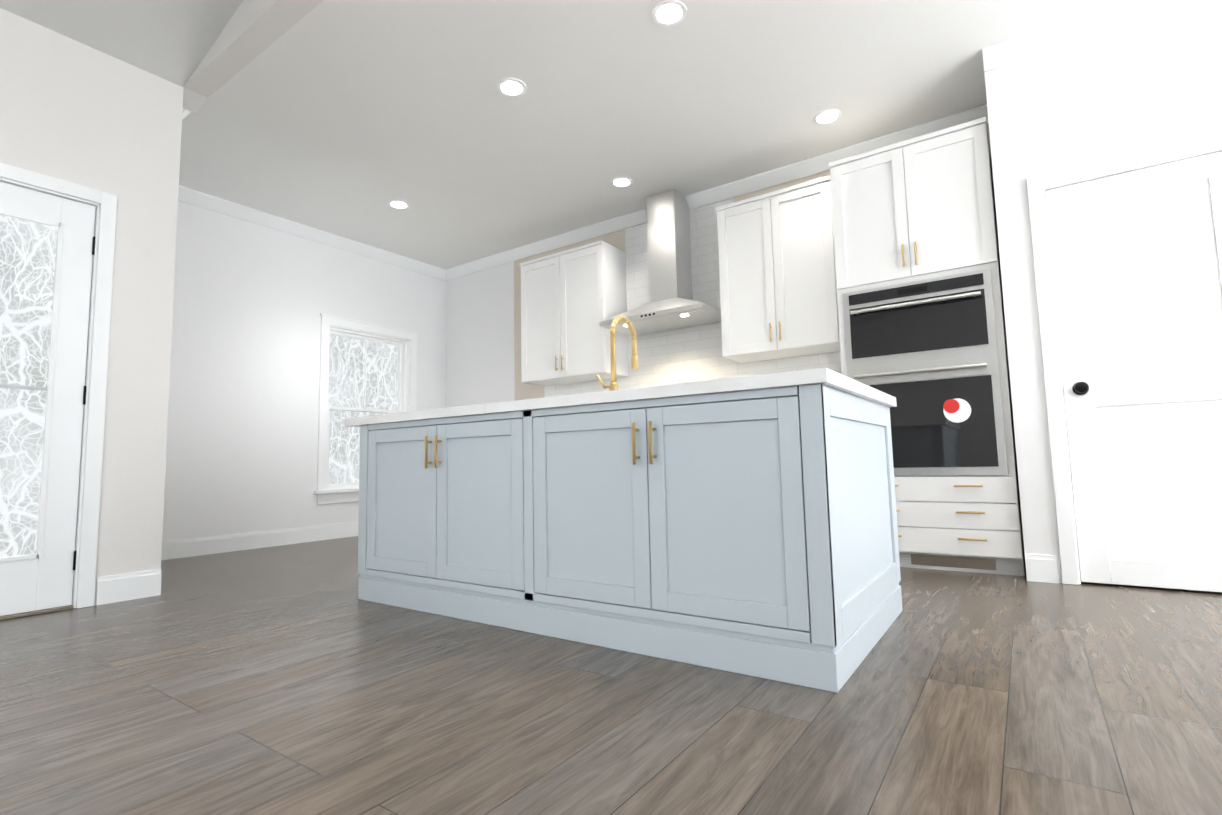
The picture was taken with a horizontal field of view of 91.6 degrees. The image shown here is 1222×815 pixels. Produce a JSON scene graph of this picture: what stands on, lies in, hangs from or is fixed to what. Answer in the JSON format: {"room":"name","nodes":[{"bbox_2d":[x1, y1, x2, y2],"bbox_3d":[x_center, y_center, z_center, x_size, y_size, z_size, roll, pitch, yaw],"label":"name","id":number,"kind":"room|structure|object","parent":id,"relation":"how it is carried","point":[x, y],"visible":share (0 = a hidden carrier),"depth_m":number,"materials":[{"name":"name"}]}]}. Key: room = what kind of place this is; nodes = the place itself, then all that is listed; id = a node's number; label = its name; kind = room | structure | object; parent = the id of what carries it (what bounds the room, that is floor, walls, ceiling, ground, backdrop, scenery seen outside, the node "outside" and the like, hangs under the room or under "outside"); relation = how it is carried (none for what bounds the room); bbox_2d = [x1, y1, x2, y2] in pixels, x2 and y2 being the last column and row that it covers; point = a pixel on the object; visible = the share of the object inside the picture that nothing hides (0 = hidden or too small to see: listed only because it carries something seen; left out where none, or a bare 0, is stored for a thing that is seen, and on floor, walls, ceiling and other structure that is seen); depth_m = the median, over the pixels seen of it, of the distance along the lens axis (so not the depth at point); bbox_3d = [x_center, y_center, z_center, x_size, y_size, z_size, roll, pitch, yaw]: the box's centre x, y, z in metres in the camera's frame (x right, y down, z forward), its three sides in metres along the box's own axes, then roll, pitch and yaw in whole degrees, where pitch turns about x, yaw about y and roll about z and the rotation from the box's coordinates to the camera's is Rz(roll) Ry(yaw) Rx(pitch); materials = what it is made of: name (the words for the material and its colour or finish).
{"room":"kitchen","nodes":[
{"label":"kitchen","id":0,"kind":"room"},
{"bbox_2d":[0,8,182,604],"bbox_3d":[-3.987,-0.677,0.943,0.150,2.940,5.550,-5,-6,35],"label":"wall","id":1,"kind":"structure","parent":0,"point":[75,112],"depth_m":2.99,"materials":[{"name":"white paint"}]},
{"bbox_2d":[0,163,116,619],"bbox_3d":[-2.761,-0.088,2.583,0.209,2.014,0.860,-5,-6,35],"label":"patio door","id":2,"kind":"structure","parent":1,"relation":"in","point":[56,572],"depth_m":2.80,"materials":[{"name":"white wood"}]},
{"bbox_2d":[96,569,161,605],"bbox_3d":[-2.375,0.884,2.933,0.014,0.130,0.255,-5,-6,35],"label":"baseboard","id":3,"kind":"structure","parent":1,"relation":"attached to","point":[145,584],"depth_m":2.92,"materials":[{"name":"white wood"}]},
{"bbox_2d":[162,201,445,540],"bbox_3d":[-2.747,-0.262,5.180,0.150,2.840,3.150,-5,-6,35],"label":"wall","id":4,"kind":"structure","parent":0,"point":[252,302],"depth_m":4.86,"materials":[{"name":"white paint"}]},
{"bbox_2d":[161,521,358,559],"bbox_3d":[-2.608,1.086,5.070,0.014,0.130,3.000,-5,-6,35],"label":"baseboard","id":5,"kind":"structure","parent":4,"relation":"attached to","point":[173,549],"depth_m":4.72,"materials":[{"name":"white wood"}]},
{"bbox_2d":[178,185,446,280],"bbox_3d":[-2.636,-1.537,5.292,0.085,0.085,3.000,-5,-6,35],"label":"crown molding","id":6,"kind":"structure","parent":4,"relation":"attached to","point":[193,197],"depth_m":5.17,"materials":[{"name":"white wood"}]},
{"bbox_2d":[313,313,417,503],"bbox_3d":[-2.332,0.037,5.691,0.203,1.690,1.074,-5,-6,35],"label":"nook window","id":7,"kind":"structure","parent":4,"relation":"in","point":[405,342],"depth_m":5.55,"materials":[{"name":"white wood"}]},
{"bbox_2d":[0,0,1118,269],"bbox_3d":[-0.569,-3.072,0.662,9.250,2.108,8.700,-5,-6,35],"label":"ceiling","id":8,"kind":"structure","parent":0,"point":[347,118],"depth_m":3.44,"materials":[{"name":"white paint"}]},
{"bbox_2d":[184,0,323,97],"bbox_3d":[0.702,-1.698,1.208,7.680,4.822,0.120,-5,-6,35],"label":"ceiling beam","id":9,"kind":"object","parent":8,"relation":"attached to","point":[252,30],"visible":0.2,"depth_m":2.95,"materials":[{"name":"white paint"}]},
{"bbox_2d":[388,200,408,208],"bbox_3d":[-1.717,-1.643,4.804,0.164,0.012,0.164,-5,-6,35],"label":"recessed light","id":10,"kind":"object","parent":8,"relation":"in","point":[398,204],"visible":1,"depth_m":4.79,"materials":[{"name":"white plastic"}]},
{"bbox_2d":[497,78,526,96],"bbox_3d":[-0.558,-1.803,3.345,0.164,0.012,0.164,-5,-6,35],"label":"recessed light","id":11,"kind":"object","parent":8,"relation":"in","point":[512,87],"visible":1,"depth_m":3.34,"materials":[{"name":"white plastic"}]},
{"bbox_2d":[611,177,632,187],"bbox_3d":[0.082,-1.710,4.504,0.164,0.012,0.164,-5,-6,35],"label":"recessed light","id":12,"kind":"object","parent":8,"relation":"in","point":[621,182],"visible":1,"depth_m":4.50,"materials":[{"name":"white plastic"}]},
{"bbox_2d":[652,0,686,26],"bbox_3d":[0.276,-1.869,2.815,0.164,0.012,0.164,-5,-6,35],"label":"recessed light","id":13,"kind":"object","parent":8,"relation":"in","point":[666,13],"visible":1,"depth_m":2.81,"materials":[{"name":"white plastic"}]},
{"bbox_2d":[813,109,840,124],"bbox_3d":[1.346,-1.811,3.701,0.164,0.012,0.164,-5,-6,35],"label":"recessed light","id":14,"kind":"object","parent":8,"relation":"in","point":[826,116],"visible":1,"depth_m":3.69,"materials":[{"name":"white plastic"}]},
{"bbox_2d":[0,536,1221,814],"bbox_3d":[-0.487,0.717,0.313,9.250,0.100,8.700,-5,-6,35],"label":"floor","id":15,"kind":"structure","parent":0,"point":[292,680],"depth_m":1.49,"materials":[{"name":"laminate"}]},
{"bbox_2d":[348,376,902,692],"bbox_3d":[-0.033,0.455,2.646,2.212,0.830,1.056,-5,-6,35],"label":"kitchen island","id":16,"kind":"object","parent":15,"relation":"on","point":[745,525],"depth_m":1.98,"materials":[{"name":"painted wood"},{"name":"quartz"},{"name":"brushed gold metal"}]},
{"bbox_2d":[344,368,895,426],"bbox_3d":[-0.065,0.026,2.723,2.340,0.040,1.060,-5,-6,35],"label":"island countertop","id":17,"kind":"structure","parent":16,"relation":"on","point":[837,380],"depth_m":1.99,"materials":[{"name":"white stone"}]},
{"bbox_2d":[596,316,637,390],"bbox_3d":[0.029,-0.205,2.626,0.118,0.397,0.214,-5,-6,35],"label":"faucet","id":18,"kind":"object","parent":17,"relation":"on","point":[634,356],"visible":1,"depth_m":2.56,"materials":[{"name":"gold metal"}]},
{"bbox_2d":[829,117,1024,575],"bbox_3d":[1.844,-0.306,3.511,0.819,2.425,0.626,-5,-6,35],"label":"tall cabinet","id":19,"kind":"object","parent":15,"relation":"on","point":[921,312],"visible":0.81,"depth_m":3.26,"materials":[{"name":"white painted wood"},{"name":"brushed gold metal"}]},
{"bbox_2d":[446,124,1078,558],"bbox_3d":[1.866,-0.472,3.986,9.100,2.840,0.150,-5,-6,35],"label":"wall","id":20,"kind":"structure","parent":0,"point":[482,336],"depth_m":6.07,"materials":[{"name":"beige paint"}]},
{"bbox_2d":[446,208,646,279],"bbox_3d":[-0.672,-1.542,5.700,2.643,0.085,0.085,-5,-6,35],"label":"crown molding","id":21,"kind":"structure","parent":20,"relation":"attached to","point":[639,217],"depth_m":5.60,"materials":[{"name":"white wood"}]},
{"bbox_2d":[520,240,627,385],"bbox_3d":[-0.348,-0.789,5.231,0.920,1.095,0.382,-5,-6,35],"label":"upper cabinet","id":22,"kind":"object","parent":20,"relation":"attached to","point":[572,298],"visible":1,"depth_m":5.06,"materials":[{"name":"white wood"}]},
{"bbox_2d":[599,189,720,335],"bbox_3d":[0.404,-1.169,4.656,0.900,1.055,0.492,-5,-6,35],"label":"range hood","id":23,"kind":"object","parent":20,"relation":"attached to","point":[672,304],"visible":0.85,"depth_m":4.64,"materials":[{"name":"silver metal"}]},
{"bbox_2d":[544,198,841,396],"bbox_3d":[0.517,-0.715,4.850,2.810,1.760,0.008,-5,-6,35],"label":"tile backsplash","id":24,"kind":"structure","parent":20,"relation":"attached to","point":[686,354],"depth_m":4.76,"materials":[{"name":"white tile"}]},
{"bbox_2d":[716,176,840,362],"bbox_3d":[1.194,-0.920,4.163,0.800,1.095,0.382,-5,-6,35],"label":"upper cabinet","id":25,"kind":"object","parent":20,"relation":"attached to","point":[778,281],"visible":0.98,"depth_m":4.02,"materials":[{"name":"white wood"}]},
{"bbox_2d":[685,104,988,209],"bbox_3d":[1.466,-1.725,4.218,2.063,0.085,0.085,-5,-6,35],"label":"crown molding","id":26,"kind":"structure","parent":20,"relation":"attached to","point":[814,165],"depth_m":4.22,"materials":[{"name":"white wood"}]},
{"bbox_2d":[984,0,1221,582],"bbox_3d":[3.788,-0.628,2.194,3.890,2.740,0.600,-5,-6,35],"label":"wall","id":27,"kind":"structure","parent":0,"point":[1153,82],"depth_m":2.93,"materials":[{"name":"white paint"}]},
{"bbox_2d":[982,0,1200,71],"bbox_3d":[3.563,-1.971,2.036,3.890,0.085,0.085,-5,-6,35],"label":"crown molding","id":28,"kind":"structure","parent":27,"relation":"attached to","point":[1076,28],"depth_m":2.92,"materials":[{"name":"white wood"}]},
{"bbox_2d":[1027,132,1221,591],"bbox_3d":[2.497,-0.189,2.715,0.840,2.014,0.166,-5,-6,35],"label":"pantry door","id":29,"kind":"structure","parent":27,"relation":"in","point":[1134,247],"depth_m":2.76,"materials":[{"name":"white wood"}]},
{"label":"outside","id":30,"kind":"structure","parent":0,"visible":0},
{"bbox_2d":[0,215,397,557],"bbox_3d":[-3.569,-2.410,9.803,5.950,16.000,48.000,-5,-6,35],"label":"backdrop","id":31,"kind":"structure","parent":30,"point":[336,446],"depth_m":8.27,"materials":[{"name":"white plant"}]}
]}

